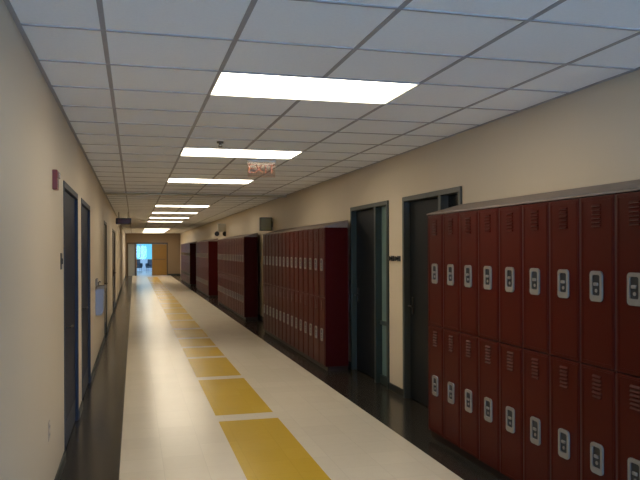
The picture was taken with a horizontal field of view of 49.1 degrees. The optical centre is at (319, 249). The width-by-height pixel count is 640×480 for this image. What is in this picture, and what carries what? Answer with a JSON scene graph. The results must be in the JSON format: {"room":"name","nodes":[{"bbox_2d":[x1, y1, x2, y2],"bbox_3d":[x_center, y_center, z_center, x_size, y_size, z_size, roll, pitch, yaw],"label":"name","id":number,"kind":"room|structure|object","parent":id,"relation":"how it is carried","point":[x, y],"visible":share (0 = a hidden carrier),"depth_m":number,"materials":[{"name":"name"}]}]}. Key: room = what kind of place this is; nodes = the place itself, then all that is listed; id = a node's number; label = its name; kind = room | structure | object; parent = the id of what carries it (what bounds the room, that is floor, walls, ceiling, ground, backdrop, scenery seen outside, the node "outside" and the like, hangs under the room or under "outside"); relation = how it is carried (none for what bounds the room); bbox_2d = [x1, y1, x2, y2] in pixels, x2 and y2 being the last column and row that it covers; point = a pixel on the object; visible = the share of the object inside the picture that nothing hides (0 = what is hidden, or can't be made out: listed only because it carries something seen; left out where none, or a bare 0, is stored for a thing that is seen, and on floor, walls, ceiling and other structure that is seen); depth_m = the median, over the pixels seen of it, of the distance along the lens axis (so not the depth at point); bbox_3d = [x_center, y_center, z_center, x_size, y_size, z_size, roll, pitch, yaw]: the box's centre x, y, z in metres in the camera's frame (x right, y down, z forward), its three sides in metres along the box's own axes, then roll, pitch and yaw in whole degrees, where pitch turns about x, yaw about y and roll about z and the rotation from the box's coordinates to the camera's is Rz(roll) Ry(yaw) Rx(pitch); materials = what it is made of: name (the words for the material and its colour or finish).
{"room":"school corridor","nodes":[
{"label":"school corridor","id":0,"kind":"room"},
{"bbox_2d":[0,0,124,479],"bbox_3d":[-5.832,0.306,19.558,0.200,2.632,48.800,0,0,-15],"label":"wall","id":1,"kind":"structure","parent":0,"point":[36,139],"depth_m":3.80,"materials":[{"name":"beige paint"}]},
{"bbox_2d":[48,420,49,441],"bbox_3d":[-1.680,1.127,4.343,0.010,0.120,0.076,0,0,-15],"label":"wall outlet","id":2,"kind":"object","parent":1,"relation":"attached to","point":[49,420],"visible":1,"depth_m":4.32,"materials":[{"name":"beige plastic"}]},
{"bbox_2d":[52,169,59,190],"bbox_3d":[-1.746,-0.458,4.638,0.046,0.130,0.110,0,0,-15],"label":"fire alarm","id":3,"kind":"object","parent":1,"relation":"attached to","point":[55,173],"visible":1,"depth_m":4.58,"materials":[{"name":"red plastic"}]},
{"bbox_2d":[60,253,62,269],"bbox_3d":[-1.884,0.087,5.107,0.016,0.120,0.080,0,0,-15],"label":"wall switch","id":4,"kind":"object","parent":1,"relation":"attached to","point":[61,258],"visible":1,"depth_m":5.09,"materials":[{"name":"grey plastic"}]},
{"bbox_2d":[63,180,78,449],"bbox_3d":[-2.156,0.543,5.945,0.191,2.130,1.360,0,0,-15],"label":"door","id":5,"kind":"structure","parent":1,"relation":"in","point":[70,197],"depth_m":6.09,"materials":[{"name":"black metal"}]},
{"bbox_2d":[81,198,90,399],"bbox_3d":[-2.635,0.545,7.747,0.191,2.130,1.430,0,0,-15],"label":"door","id":6,"kind":"structure","parent":1,"relation":"in","point":[85,208],"depth_m":7.98,"materials":[{"name":"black metal"}]},
{"bbox_2d":[54,275,125,479],"bbox_3d":[-5.725,1.579,19.585,0.012,0.085,48.800,0,0,-15],"label":"baseboard","id":7,"kind":"structure","parent":1,"relation":"attached to","point":[63,460],"depth_m":6.99,"materials":[{"name":"black rubber"}]},
{"bbox_2d":[95,278,105,315],"bbox_3d":[-3.078,0.662,9.839,0.134,0.500,0.440,0,0,-15],"label":"fountain","id":8,"kind":"object","parent":1,"relation":"attached to","point":[100,291],"visible":1,"depth_m":9.64,"materials":[{"name":"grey metal"}]},
{"bbox_2d":[95,285,105,288],"bbox_3d":[-3.078,0.531,9.839,0.132,0.039,0.440,0,0,-15],"label":"basin","id":9,"kind":"object","parent":8,"relation":"in","point":[96,286],"depth_m":9.63,"materials":[{"name":"metal"}]},
{"bbox_2d":[104,221,107,334],"bbox_3d":[-4.031,0.550,13.000,0.191,2.130,1.200,0,0,-15],"label":"door","id":10,"kind":"structure","parent":1,"relation":"in","point":[105,223],"depth_m":13.54,"materials":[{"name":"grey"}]},
{"bbox_2d":[112,229,115,309],"bbox_3d":[-5.495,0.556,18.509,0.191,2.130,2.600,0,0,-15],"label":"door","id":11,"kind":"structure","parent":1,"relation":"in","point":[113,231],"depth_m":18.91,"materials":[{"name":"brown metal"}]},
{"bbox_2d":[137,260,151,270],"bbox_3d":[-13.659,0.202,53.356,9.000,2.900,0.150,0,0,-15],"label":"wall","id":12,"kind":"structure","parent":0,"point":[141,261],"depth_m":53.36,"materials":[{"name":"grey paint"}]},
{"bbox_2d":[125,233,179,275],"bbox_3d":[-10.422,0.244,43.688,3.722,2.792,0.200,0,0,-15],"label":"wall","id":13,"kind":"structure","parent":0,"point":[173,239],"depth_m":43.82,"materials":[{"name":"beige paint"}]},
{"bbox_2d":[127,243,167,275],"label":"door","id":14,"kind":"structure","parent":13,"relation":"in","point":[159,250],"depth_m":43.65,"materials":[{"name":"brown paint"}]},
{"bbox_2d":[60,271,499,479],"bbox_3d":[-6.187,1.674,25.256,9.000,0.100,60.000,0,0,-15],"label":"floor","id":15,"kind":"structure","parent":0,"point":[183,386],"depth_m":6.90,"materials":[{"name":"beige tile"}]},
{"bbox_2d":[137,259,142,272],"bbox_3d":[-12.605,1.174,48.404,0.550,0.951,0.520,0,0,-32],"label":"chair","id":16,"kind":"object","parent":15,"relation":"on","point":[139,265],"visible":0.43,"depth_m":48.56,"materials":[{"name":"black"}]},
{"bbox_2d":[145,259,151,272],"bbox_3d":[-11.791,1.171,48.620,0.550,0.951,0.520,0,0,2],"label":"chair","id":17,"kind":"object","parent":15,"relation":"on","point":[149,264],"visible":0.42,"depth_m":48.78,"materials":[{"name":"black"}]},
{"bbox_2d":[182,244,182,278],"bbox_3d":[-6.961,0.653,36.209,0.328,1.823,0.303,0,0,-15],"label":"locker","id":18,"kind":"object","parent":15,"relation":"on","point":[182,244],"visible":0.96,"depth_m":36.10,"materials":[{"name":"red metal"}]},
{"bbox_2d":[183,244,183,279],"bbox_3d":[-6.726,0.652,35.324,0.328,1.823,0.303,0,0,-15],"label":"locker","id":19,"kind":"object","parent":15,"relation":"on","point":[183,244],"visible":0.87,"depth_m":35.36,"materials":[{"name":"red metal"}]},
{"bbox_2d":[184,244,184,280],"bbox_3d":[-6.569,0.652,34.735,0.328,1.823,0.303,0,0,-15],"label":"locker","id":20,"kind":"object","parent":15,"relation":"on","point":[184,244],"visible":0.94,"depth_m":34.66,"materials":[{"name":"red metal"}]},
{"bbox_2d":[185,244,185,280],"bbox_3d":[-6.412,0.651,34.145,0.328,1.823,0.303,0,0,-15],"label":"locker","id":21,"kind":"object","parent":15,"relation":"on","point":[185,244],"visible":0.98,"depth_m":34.00,"materials":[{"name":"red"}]},
{"bbox_2d":[187,244,187,279],"bbox_3d":[-6.021,0.650,32.671,0.328,1.823,0.303,0,0,-15],"label":"locker","id":22,"kind":"object","parent":15,"relation":"on","point":[187,244],"visible":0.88,"depth_m":32.71,"materials":[{"name":"red metal"}]},
{"bbox_2d":[188,244,188,282],"bbox_3d":[-5.864,0.649,32.082,0.328,1.823,0.303,0,0,-15],"label":"locker","id":23,"kind":"object","parent":15,"relation":"on","point":[188,244],"visible":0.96,"depth_m":32.12,"materials":[{"name":"red"}]},
{"bbox_2d":[189,243,189,281],"bbox_3d":[-5.707,0.648,31.492,0.328,1.823,0.303,0,0,-15],"label":"locker","id":24,"kind":"object","parent":15,"relation":"on","point":[189,243],"visible":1,"depth_m":31.54,"materials":[{"name":"red metal"}]},
{"bbox_2d":[190,243,195,283],"bbox_3d":[-5.661,0.648,31.340,0.312,1.825,0.012,0,0,-15],"label":"end panel","id":25,"kind":"object","parent":24,"relation":"attached to","point":[192,245],"visible":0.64,"depth_m":31.32,"materials":[{"name":"red metal"}]},
{"bbox_2d":[196,243,196,287],"bbox_3d":[-4.800,0.645,28.078,0.328,1.823,0.298,0,0,-15],"label":"locker","id":26,"kind":"object","parent":15,"relation":"on","point":[196,243],"visible":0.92,"depth_m":28.01,"materials":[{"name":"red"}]},
{"bbox_2d":[197,243,197,280],"bbox_3d":[-4.646,0.644,27.498,0.328,1.823,0.298,0,0,-15],"label":"locker","id":27,"kind":"object","parent":15,"relation":"on","point":[197,243],"visible":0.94,"depth_m":27.56,"materials":[{"name":"red"}]},
{"bbox_2d":[198,242,198,288],"bbox_3d":[-4.569,0.644,27.209,0.328,1.823,0.298,0,0,-15],"label":"locker","id":28,"kind":"object","parent":15,"relation":"on","point":[198,242],"visible":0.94,"depth_m":27.14,"materials":[{"name":"red metal"}]},
{"bbox_2d":[200,242,200,289],"bbox_3d":[-4.338,0.643,26.339,0.328,1.823,0.298,0,0,-15],"label":"locker","id":29,"kind":"object","parent":15,"relation":"on","point":[200,242],"visible":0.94,"depth_m":26.32,"materials":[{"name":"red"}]},
{"bbox_2d":[201,242,201,290],"bbox_3d":[-4.261,0.643,26.049,0.328,1.823,0.298,0,0,-15],"label":"locker","id":30,"kind":"object","parent":15,"relation":"on","point":[201,242],"visible":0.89,"depth_m":25.94,"materials":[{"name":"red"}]},
{"bbox_2d":[203,242,203,291],"bbox_3d":[-4.030,0.642,25.179,0.328,1.823,0.298,0,0,-15],"label":"locker","id":31,"kind":"object","parent":15,"relation":"on","point":[203,242],"visible":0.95,"depth_m":25.19,"materials":[{"name":"red metal"}]},
{"bbox_2d":[204,242,204,292],"bbox_3d":[-3.953,0.642,24.889,0.328,1.823,0.298,0,0,-15],"label":"locker","id":32,"kind":"object","parent":15,"relation":"on","point":[204,242],"visible":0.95,"depth_m":24.83,"materials":[{"name":"red metal"}]},
{"bbox_2d":[205,242,205,292],"bbox_3d":[-3.876,0.641,24.599,0.328,1.823,0.298,0,0,-15],"label":"locker","id":33,"kind":"object","parent":15,"relation":"on","point":[205,242],"visible":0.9,"depth_m":24.49,"materials":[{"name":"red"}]},
{"bbox_2d":[206,242,206,293],"bbox_3d":[-3.799,0.641,24.309,0.328,1.823,0.298,0,0,-15],"label":"locker","id":34,"kind":"object","parent":15,"relation":"on","point":[206,242],"visible":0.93,"depth_m":24.15,"materials":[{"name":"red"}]},
{"bbox_2d":[197,289,217,296],"bbox_3d":[-4.203,1.586,25.908,0.280,0.060,4.828,0,0,-15],"label":"plinth","id":35,"kind":"object","parent":15,"relation":"on","point":[197,289],"visible":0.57,"depth_m":23.61,"materials":[{"name":"black"}]},
{"bbox_2d":[207,241,208,294],"bbox_3d":[-3.645,0.640,23.729,0.328,1.823,0.298,0,0,-15],"label":"locker","id":36,"kind":"object","parent":15,"relation":"on","point":[207,241],"visible":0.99,"depth_m":23.71,"materials":[{"name":"red metal"}]},
{"bbox_2d":[208,241,217,294],"bbox_3d":[-3.599,0.640,23.579,0.312,1.825,0.012,0,0,-15],"label":"end panel","id":37,"kind":"object","parent":36,"relation":"attached to","point":[212,245],"visible":1,"depth_m":23.57,"materials":[{"name":"red metal"}]},
{"bbox_2d":[218,240,218,300],"bbox_3d":[-2.859,0.637,20.765,0.332,1.823,0.300,0,0,-15],"label":"locker","id":38,"kind":"object","parent":15,"relation":"on","point":[218,240],"visible":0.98,"depth_m":20.71,"materials":[{"name":"red metal"}]},
{"bbox_2d":[219,240,219,301],"bbox_3d":[-2.781,0.637,20.473,0.332,1.823,0.300,0,0,-15],"label":"locker","id":39,"kind":"object","parent":15,"relation":"on","point":[219,240],"visible":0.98,"depth_m":20.47,"materials":[{"name":"red metal"}]},
{"bbox_2d":[220,240,221,302],"bbox_3d":[-2.704,0.637,20.181,0.332,1.823,0.300,0,0,-15],"label":"locker","id":40,"kind":"object","parent":15,"relation":"on","point":[220,240],"visible":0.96,"depth_m":20.16,"materials":[{"name":"red metal"}]},
{"bbox_2d":[221,240,222,303],"bbox_3d":[-2.626,0.637,19.889,0.332,1.823,0.300,0,0,-15],"label":"locker","id":41,"kind":"object","parent":15,"relation":"on","point":[221,240],"visible":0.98,"depth_m":19.79,"materials":[{"name":"red metal"}]},
{"bbox_2d":[223,240,223,303],"bbox_3d":[-2.549,0.636,19.597,0.332,1.823,0.300,0,0,-15],"label":"locker","id":42,"kind":"object","parent":15,"relation":"on","point":[223,240],"visible":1,"depth_m":19.55,"materials":[{"name":"red metal"}]},
{"bbox_2d":[224,239,225,305],"bbox_3d":[-2.471,0.636,19.305,0.332,1.823,0.300,0,0,-15],"label":"locker","id":43,"kind":"object","parent":15,"relation":"on","point":[224,239],"visible":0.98,"depth_m":19.26,"materials":[{"name":"red metal"}]},
{"bbox_2d":[225,239,226,305],"bbox_3d":[-2.394,0.636,19.013,0.332,1.823,0.300,0,0,-15],"label":"locker","id":44,"kind":"object","parent":15,"relation":"on","point":[226,239],"visible":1,"depth_m":18.93,"materials":[{"name":"red metal"}]},
{"bbox_2d":[227,239,228,306],"bbox_3d":[-2.316,0.635,18.721,0.332,1.823,0.300,0,0,-15],"label":"locker","id":45,"kind":"object","parent":15,"relation":"on","point":[227,239],"visible":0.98,"depth_m":18.71,"materials":[{"name":"red metal"}]},
{"bbox_2d":[228,239,229,307],"bbox_3d":[-2.239,0.635,18.430,0.332,1.823,0.300,0,0,-15],"label":"locker","id":46,"kind":"object","parent":15,"relation":"on","point":[228,239],"visible":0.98,"depth_m":18.34,"materials":[{"name":"red metal"}]},
{"bbox_2d":[230,239,231,308],"bbox_3d":[-2.161,0.635,18.138,0.332,1.823,0.300,0,0,-15],"label":"locker","id":47,"kind":"object","parent":15,"relation":"on","point":[230,239],"visible":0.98,"depth_m":18.08,"materials":[{"name":"red metal"}]},
{"bbox_2d":[231,238,232,309],"bbox_3d":[-2.083,0.634,17.846,0.332,1.823,0.300,0,0,-15],"label":"locker","id":48,"kind":"object","parent":15,"relation":"on","point":[232,238],"visible":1,"depth_m":17.78,"materials":[{"name":"red metal"}]},
{"bbox_2d":[233,238,234,310],"bbox_3d":[-2.006,0.634,17.554,0.332,1.823,0.300,0,0,-15],"label":"locker","id":49,"kind":"object","parent":15,"relation":"on","point":[233,238],"visible":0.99,"depth_m":17.47,"materials":[{"name":"red metal"}]},
{"bbox_2d":[235,238,236,311],"bbox_3d":[-1.928,0.634,17.262,0.332,1.823,0.300,0,0,-15],"label":"locker","id":50,"kind":"object","parent":15,"relation":"on","point":[235,238],"visible":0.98,"depth_m":17.20,"materials":[{"name":"red metal"}]},
{"bbox_2d":[236,238,237,312],"bbox_3d":[-1.851,0.634,16.970,0.332,1.823,0.300,0,0,-15],"label":"locker","id":51,"kind":"object","parent":15,"relation":"on","point":[236,238],"visible":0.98,"depth_m":16.92,"materials":[{"name":"red metal"}]},
{"bbox_2d":[219,302,257,319],"bbox_3d":[-2.217,1.579,18.434,0.280,0.060,5.162,0,0,-15],"label":"plinth","id":52,"kind":"object","parent":15,"relation":"on","point":[238,314],"visible":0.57,"depth_m":16.36,"materials":[{"name":"black"}]},
{"bbox_2d":[238,238,239,313],"bbox_3d":[-1.773,0.633,16.678,0.332,1.823,0.300,0,0,-15],"label":"locker","id":53,"kind":"object","parent":15,"relation":"on","point":[238,238],"visible":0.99,"depth_m":16.67,"materials":[{"name":"red metal"}]},
{"bbox_2d":[240,237,241,314],"bbox_3d":[-1.696,0.633,16.387,0.332,1.823,0.300,0,0,-15],"label":"locker","id":54,"kind":"object","parent":15,"relation":"on","point":[241,237],"visible":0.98,"depth_m":16.36,"materials":[{"name":"red metal"}]},
{"bbox_2d":[218,233,257,239],"bbox_3d":[-2.236,-0.327,18.431,0.324,0.098,5.162,0,0,-15],"label":"cover","id":55,"kind":"object","parent":54,"relation":"on","point":[252,234],"visible":0.86,"depth_m":16.70,"materials":[{"name":"grey metal"}]},
{"bbox_2d":[242,237,243,316],"bbox_3d":[-1.618,0.633,16.095,0.332,1.823,0.300,0,0,-15],"label":"locker","id":56,"kind":"object","parent":15,"relation":"on","point":[242,237],"visible":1,"depth_m":16.05,"materials":[{"name":"red metal"}]},
{"bbox_2d":[244,237,257,316],"bbox_3d":[-1.570,0.632,15.944,0.312,1.825,0.012,0,0,-15],"label":"end panel","id":57,"kind":"object","parent":56,"relation":"attached to","point":[250,243],"visible":1,"depth_m":15.94,"materials":[{"name":"red metal"}]},
{"bbox_2d":[263,235,265,329],"bbox_3d":[-0.918,0.630,13.459,0.332,1.823,0.301,0,0,-15],"label":"locker","id":58,"kind":"object","parent":15,"relation":"on","point":[264,236],"visible":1,"depth_m":13.41,"materials":[{"name":"red metal"}]},
{"bbox_2d":[266,234,268,331],"bbox_3d":[-0.840,0.630,13.166,0.332,1.823,0.301,0,0,-15],"label":"locker","id":59,"kind":"object","parent":15,"relation":"on","point":[267,235],"visible":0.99,"depth_m":13.11,"materials":[{"name":"red metal"}]},
{"bbox_2d":[269,234,271,333],"bbox_3d":[-0.762,0.629,12.873,0.332,1.823,0.301,0,0,-15],"label":"locker","id":60,"kind":"object","parent":15,"relation":"on","point":[270,235],"visible":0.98,"depth_m":12.82,"materials":[{"name":"red metal"}]},
{"bbox_2d":[272,234,275,335],"bbox_3d":[-0.684,0.629,12.580,0.332,1.823,0.301,0,0,-15],"label":"locker","id":61,"kind":"object","parent":15,"relation":"on","point":[273,235],"visible":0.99,"depth_m":12.54,"materials":[{"name":"red metal"}]},
{"bbox_2d":[275,233,278,337],"bbox_3d":[-0.606,0.629,12.287,0.332,1.823,0.301,0,0,-15],"label":"locker","id":62,"kind":"object","parent":15,"relation":"on","point":[276,234],"visible":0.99,"depth_m":12.21,"materials":[{"name":"red metal"}]},
{"bbox_2d":[279,233,282,339],"bbox_3d":[-0.529,0.628,11.994,0.332,1.823,0.301,0,0,-15],"label":"locker","id":63,"kind":"object","parent":15,"relation":"on","point":[280,234],"visible":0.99,"depth_m":11.94,"materials":[{"name":"red metal"}]},
{"bbox_2d":[282,232,285,341],"bbox_3d":[-0.451,0.628,11.701,0.332,1.823,0.301,0,0,-15],"label":"locker","id":64,"kind":"object","parent":15,"relation":"on","point":[284,233],"visible":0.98,"depth_m":11.64,"materials":[{"name":"red metal"}]},
{"bbox_2d":[286,232,289,343],"bbox_3d":[-0.373,0.628,11.409,0.332,1.823,0.301,0,0,-15],"label":"locker","id":65,"kind":"object","parent":15,"relation":"on","point":[287,233],"visible":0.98,"depth_m":11.35,"materials":[{"name":"red metal"}]},
{"bbox_2d":[290,231,294,346],"bbox_3d":[-0.295,0.628,11.116,0.332,1.823,0.301,0,0,-15],"label":"locker","id":66,"kind":"object","parent":15,"relation":"on","point":[292,328],"visible":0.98,"depth_m":11.06,"materials":[{"name":"red metal"}]},
{"bbox_2d":[294,231,298,349],"bbox_3d":[-0.217,0.627,10.823,0.332,1.823,0.301,0,0,-15],"label":"locker","id":67,"kind":"object","parent":15,"relation":"on","point":[296,233],"visible":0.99,"depth_m":10.76,"materials":[{"name":"red metal"}]},
{"bbox_2d":[299,230,303,352],"bbox_3d":[-0.140,0.627,10.530,0.332,1.823,0.301,0,0,-15],"label":"locker","id":68,"kind":"object","parent":15,"relation":"on","point":[301,304],"visible":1,"depth_m":10.46,"materials":[{"name":"red metal"}]},
{"bbox_2d":[303,230,308,355],"bbox_3d":[-0.062,0.627,10.237,0.332,1.823,0.301,0,0,-15],"label":"locker","id":69,"kind":"object","parent":15,"relation":"on","point":[305,232],"visible":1,"depth_m":10.18,"materials":[{"name":"red metal"}]},
{"bbox_2d":[265,330,347,370],"bbox_3d":[-0.352,1.571,11.413,0.280,0.060,4.573,0,0,-15],"label":"plinth","id":70,"kind":"object","parent":15,"relation":"on","point":[334,368],"visible":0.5,"depth_m":9.89,"materials":[{"name":"black"}]},
{"bbox_2d":[308,229,313,358],"bbox_3d":[0.016,0.626,9.944,0.332,1.823,0.301,0,0,-15],"label":"locker","id":71,"kind":"object","parent":15,"relation":"on","point":[310,231],"visible":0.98,"depth_m":9.88,"materials":[{"name":"red metal"}]},
{"bbox_2d":[313,228,318,361],"bbox_3d":[0.094,0.626,9.652,0.332,1.823,0.301,0,0,-15],"label":"locker","id":72,"kind":"object","parent":15,"relation":"on","point":[315,231],"visible":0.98,"depth_m":9.59,"materials":[{"name":"red metal"}]},
{"bbox_2d":[263,220,347,234],"bbox_3d":[-0.371,-0.335,11.410,0.324,0.098,4.573,0,0,-15],"label":"cover","id":73,"kind":"object","parent":72,"relation":"on","point":[343,224],"visible":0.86,"depth_m":10.11,"materials":[{"name":"grey metal"}]},
{"bbox_2d":[319,228,324,365],"bbox_3d":[0.172,0.626,9.359,0.332,1.823,0.301,0,0,-15],"label":"locker","id":74,"kind":"object","parent":15,"relation":"on","point":[321,230],"visible":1,"depth_m":9.30,"materials":[{"name":"red metal"}]},
{"bbox_2d":[325,227,347,366],"bbox_3d":[0.220,0.626,9.208,0.312,1.825,0.012,0,0,-15],"label":"end panel","id":75,"kind":"object","parent":74,"relation":"attached to","point":[336,238],"visible":1,"depth_m":9.20,"materials":[{"name":"red metal"}]},
{"bbox_2d":[428,214,443,437],"bbox_3d":[1.104,0.622,5.849,0.332,1.823,0.298,0,0,-15],"label":"locker","id":76,"kind":"object","parent":15,"relation":"on","point":[435,222],"visible":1,"depth_m":5.79,"materials":[{"name":"red metal"}]},
{"bbox_2d":[427,215,428,429],"bbox_3d":[1.072,0.622,6.003,0.312,1.825,0.012,0,0,-15],"label":"end panel","id":77,"kind":"object","parent":76,"relation":"attached to","point":[427,215],"visible":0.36,"depth_m":5.96,"materials":[{"name":"red metal"}]},
{"bbox_2d":[443,212,460,448],"bbox_3d":[1.181,0.622,5.559,0.332,1.823,0.298,0,0,-15],"label":"locker","id":78,"kind":"object","parent":15,"relation":"on","point":[451,221],"visible":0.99,"depth_m":5.50,"materials":[{"name":"red metal"}]},
{"bbox_2d":[460,210,478,458],"bbox_3d":[1.258,0.622,5.269,0.332,1.823,0.298,0,0,-15],"label":"locker","id":79,"kind":"object","parent":15,"relation":"on","point":[469,242],"visible":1,"depth_m":5.21,"materials":[{"name":"red metal"}]},
{"bbox_2d":[431,431,511,479],"bbox_3d":[1.510,1.564,4.404,0.280,0.060,3.328,0,0,-15],"label":"plinth","id":80,"kind":"object","parent":15,"relation":"on","point":[447,443],"visible":0.2,"depth_m":5.27,"materials":[{"name":"black rubber"}]},
{"bbox_2d":[478,207,499,471],"bbox_3d":[1.335,0.621,4.979,0.332,1.823,0.298,0,0,-15],"label":"locker","id":81,"kind":"object","parent":15,"relation":"on","point":[488,219],"visible":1,"depth_m":4.92,"materials":[{"name":"red metal"}]},
{"bbox_2d":[499,204,523,479],"bbox_3d":[1.412,0.621,4.689,0.332,1.823,0.298,0,0,-15],"label":"locker","id":82,"kind":"object","parent":15,"relation":"on","point":[510,217],"visible":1,"depth_m":4.63,"materials":[{"name":"red metal"}]},
{"bbox_2d":[523,202,550,479],"bbox_3d":[1.490,0.621,4.399,0.332,1.823,0.298,0,0,-15],"label":"locker","id":83,"kind":"object","parent":15,"relation":"on","point":[536,219],"visible":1,"depth_m":4.34,"materials":[{"name":"red metal"}]},
{"bbox_2d":[549,198,580,479],"bbox_3d":[1.567,0.621,4.109,0.332,1.823,0.298,0,0,-15],"label":"locker","id":84,"kind":"object","parent":15,"relation":"on","point":[565,297],"visible":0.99,"depth_m":4.05,"materials":[{"name":"red metal"}]},
{"bbox_2d":[580,193,616,479],"bbox_3d":[1.644,0.620,3.820,0.332,1.823,0.298,0,0,-15],"label":"locker","id":85,"kind":"object","parent":15,"relation":"on","point":[597,213],"visible":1,"depth_m":3.77,"materials":[{"name":"red metal"}]},
{"bbox_2d":[616,191,639,479],"bbox_3d":[1.721,0.620,3.530,0.332,1.823,0.298,0,0,-15],"label":"locker","id":86,"kind":"object","parent":15,"relation":"on","point":[628,203],"visible":1,"depth_m":3.54,"materials":[{"name":"red metal"}]},
{"bbox_3d":[-3.722,0.641,24.019,0.328,1.823,0.298,0,0,-15],"label":"locker","id":87,"kind":"object","parent":15,"relation":"on","visible":0},
{"bbox_2d":[196,238,217,242],"bbox_3d":[-4.222,-0.320,25.905,0.324,0.098,4.828,0,0,-15],"label":"cover","id":88,"kind":"object","parent":87,"relation":"on","point":[216,239],"visible":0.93,"depth_m":24.31,"materials":[{"name":"grey metal"}]},
{"bbox_3d":[1.875,0.619,2.950,0.332,1.823,0.298,0,0,-15],"label":"locker","id":89,"kind":"object","parent":15,"relation":"on","visible":0},
{"bbox_2d":[426,179,639,214],"bbox_3d":[1.492,-0.342,4.401,0.324,0.098,3.328,0,0,-15],"label":"cover","id":90,"kind":"object","parent":89,"relation":"on","point":[633,185],"visible":0.78,"depth_m":4.38,"materials":[{"name":"grey metal"}]},
{"bbox_2d":[3,0,639,232],"bbox_3d":[-4.135,-1.093,20.010,3.722,0.166,48.800,0,0,-15],"label":"ceiling","id":91,"kind":"structure","parent":0,"point":[132,81],"depth_m":4.05,"materials":[{"name":"tile"}]},
{"bbox_2d":[116,212,130,223],"bbox_3d":[-5.297,-0.842,18.872,0.400,0.330,0.083,0,0,-15],"label":"hanging sign","id":92,"kind":"object","parent":91,"relation":"hanging from","point":[118,220],"visible":0.99,"depth_m":18.84,"materials":[{"name":"black"}]},
{"bbox_2d":[148,221,182,221],"bbox_3d":[-5.629,-1.066,25.470,1.237,0.128,0.618,0,0,-15],"label":"ceiling light","id":93,"kind":"object","parent":91,"relation":"attached to","point":[148,221],"visible":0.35,"depth_m":25.43,"materials":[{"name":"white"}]},
{"bbox_2d":[150,217,187,218],"bbox_3d":[-4.833,-1.069,22.474,1.237,0.128,0.618,0,0,-15],"label":"ceiling light","id":94,"kind":"object","parent":91,"relation":"attached to","point":[150,217],"visible":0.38,"depth_m":22.26,"materials":[{"name":"white plastic"}]},
{"bbox_2d":[152,212,196,213],"bbox_3d":[-4.037,-1.073,19.478,1.237,0.128,0.618,0,0,-15],"label":"ceiling light","id":95,"kind":"object","parent":91,"relation":"attached to","point":[152,212],"visible":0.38,"depth_m":19.34,"materials":[{"name":"white plastic"}]},
{"bbox_2d":[155,205,208,206],"bbox_3d":[-3.241,-1.076,16.482,1.237,0.128,0.618,0,0,-15],"label":"ceiling light","id":96,"kind":"object","parent":91,"relation":"attached to","point":[156,205],"visible":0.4,"depth_m":16.65,"materials":[{"name":"white plastic"}]},
{"bbox_2d":[104,192,286,197],"bbox_3d":[-2.267,-1.003,12.979,3.322,0.029,0.250,0,0,-15],"label":"trim","id":97,"kind":"structure","parent":91,"relation":"attached to","point":[105,193],"depth_m":12.86,"materials":[{"name":"beige plastic"}]},
{"bbox_2d":[167,178,253,183],"bbox_3d":[-1.649,-1.082,10.489,1.237,0.128,0.618,0,0,-15],"label":"ceiling light","id":98,"kind":"object","parent":91,"relation":"attached to","point":[170,180],"visible":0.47,"depth_m":10.57,"materials":[{"name":"white plastic"}]},
{"bbox_2d":[180,148,301,158],"bbox_3d":[-0.853,-1.085,7.494,1.237,0.128,0.618,0,0,-15],"label":"ceiling light","id":99,"kind":"object","parent":91,"relation":"attached to","point":[201,152],"visible":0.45,"depth_m":7.52,"materials":[{"name":"white plastic"}]},
{"bbox_2d":[247,160,275,172],"bbox_3d":[-0.673,-0.927,8.048,0.340,0.195,0.040,0,0,-15],"label":"exit sign","id":100,"kind":"object","parent":91,"relation":"hanging from","point":[269,161],"visible":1,"depth_m":8.03,"materials":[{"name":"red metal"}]},
{"bbox_2d":[209,72,419,103],"bbox_3d":[-0.056,-1.088,4.497,1.237,0.128,0.618,0,0,-15],"label":"ceiling light","id":101,"kind":"object","parent":91,"relation":"attached to","point":[228,83],"visible":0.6,"depth_m":4.49,"materials":[{"name":"white plastic"}]},
{"bbox_2d":[180,69,639,388],"bbox_3d":[-2.428,0.293,20.462,0.200,2.632,48.800,0,0,-15],"label":"wall","id":102,"kind":"structure","parent":0,"point":[590,136],"depth_m":5.81,"materials":[{"name":"beige paint"}]},
{"bbox_2d":[215,224,225,235],"bbox_3d":[-3.156,-0.611,22.189,0.400,0.394,0.290,0,0,-15],"label":"emergency light","id":103,"kind":"object","parent":102,"relation":"attached to","point":[220,227],"visible":0.98,"depth_m":22.13,"materials":[{"name":"beige plastic"}]},
{"bbox_2d":[259,217,272,230],"bbox_3d":[-1.130,-0.526,14.652,0.275,0.280,0.140,0,0,-15],"label":"wall box","id":104,"kind":"object","parent":102,"relation":"attached to","point":[265,223],"visible":1,"depth_m":14.59,"materials":[{"name":"grey metal"}]},
{"bbox_2d":[180,274,402,396],"bbox_3d":[-2.526,1.567,20.435,0.012,0.085,48.800,0,0,-15],"label":"baseboard","id":105,"kind":"structure","parent":102,"relation":"attached to","point":[392,387],"depth_m":7.82,"materials":[{"name":"black rubber"}]},
{"bbox_2d":[350,200,389,389],"bbox_3d":[0.669,0.520,8.672,0.171,2.155,1.420,0,0,-15],"label":"door","id":106,"kind":"structure","parent":102,"relation":"in","point":[369,223],"depth_m":8.75,"materials":[{"name":"grey metal"}]},
{"bbox_2d":[394,256,400,260],"bbox_3d":[0.844,0.102,7.664,0.053,0.060,0.090,0,0,-15],"label":"holder","id":107,"kind":"object","parent":102,"relation":"attached to","point":[398,258],"visible":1,"depth_m":7.64,"materials":[{"name":"black"}]},
{"bbox_2d":[402,186,461,405],"bbox_3d":[1.145,0.518,6.879,0.171,2.155,1.390,0,0,-15],"label":"door","id":108,"kind":"structure","parent":102,"relation":"in","point":[415,208],"depth_m":7.32,"materials":[{"name":"grey metal"}]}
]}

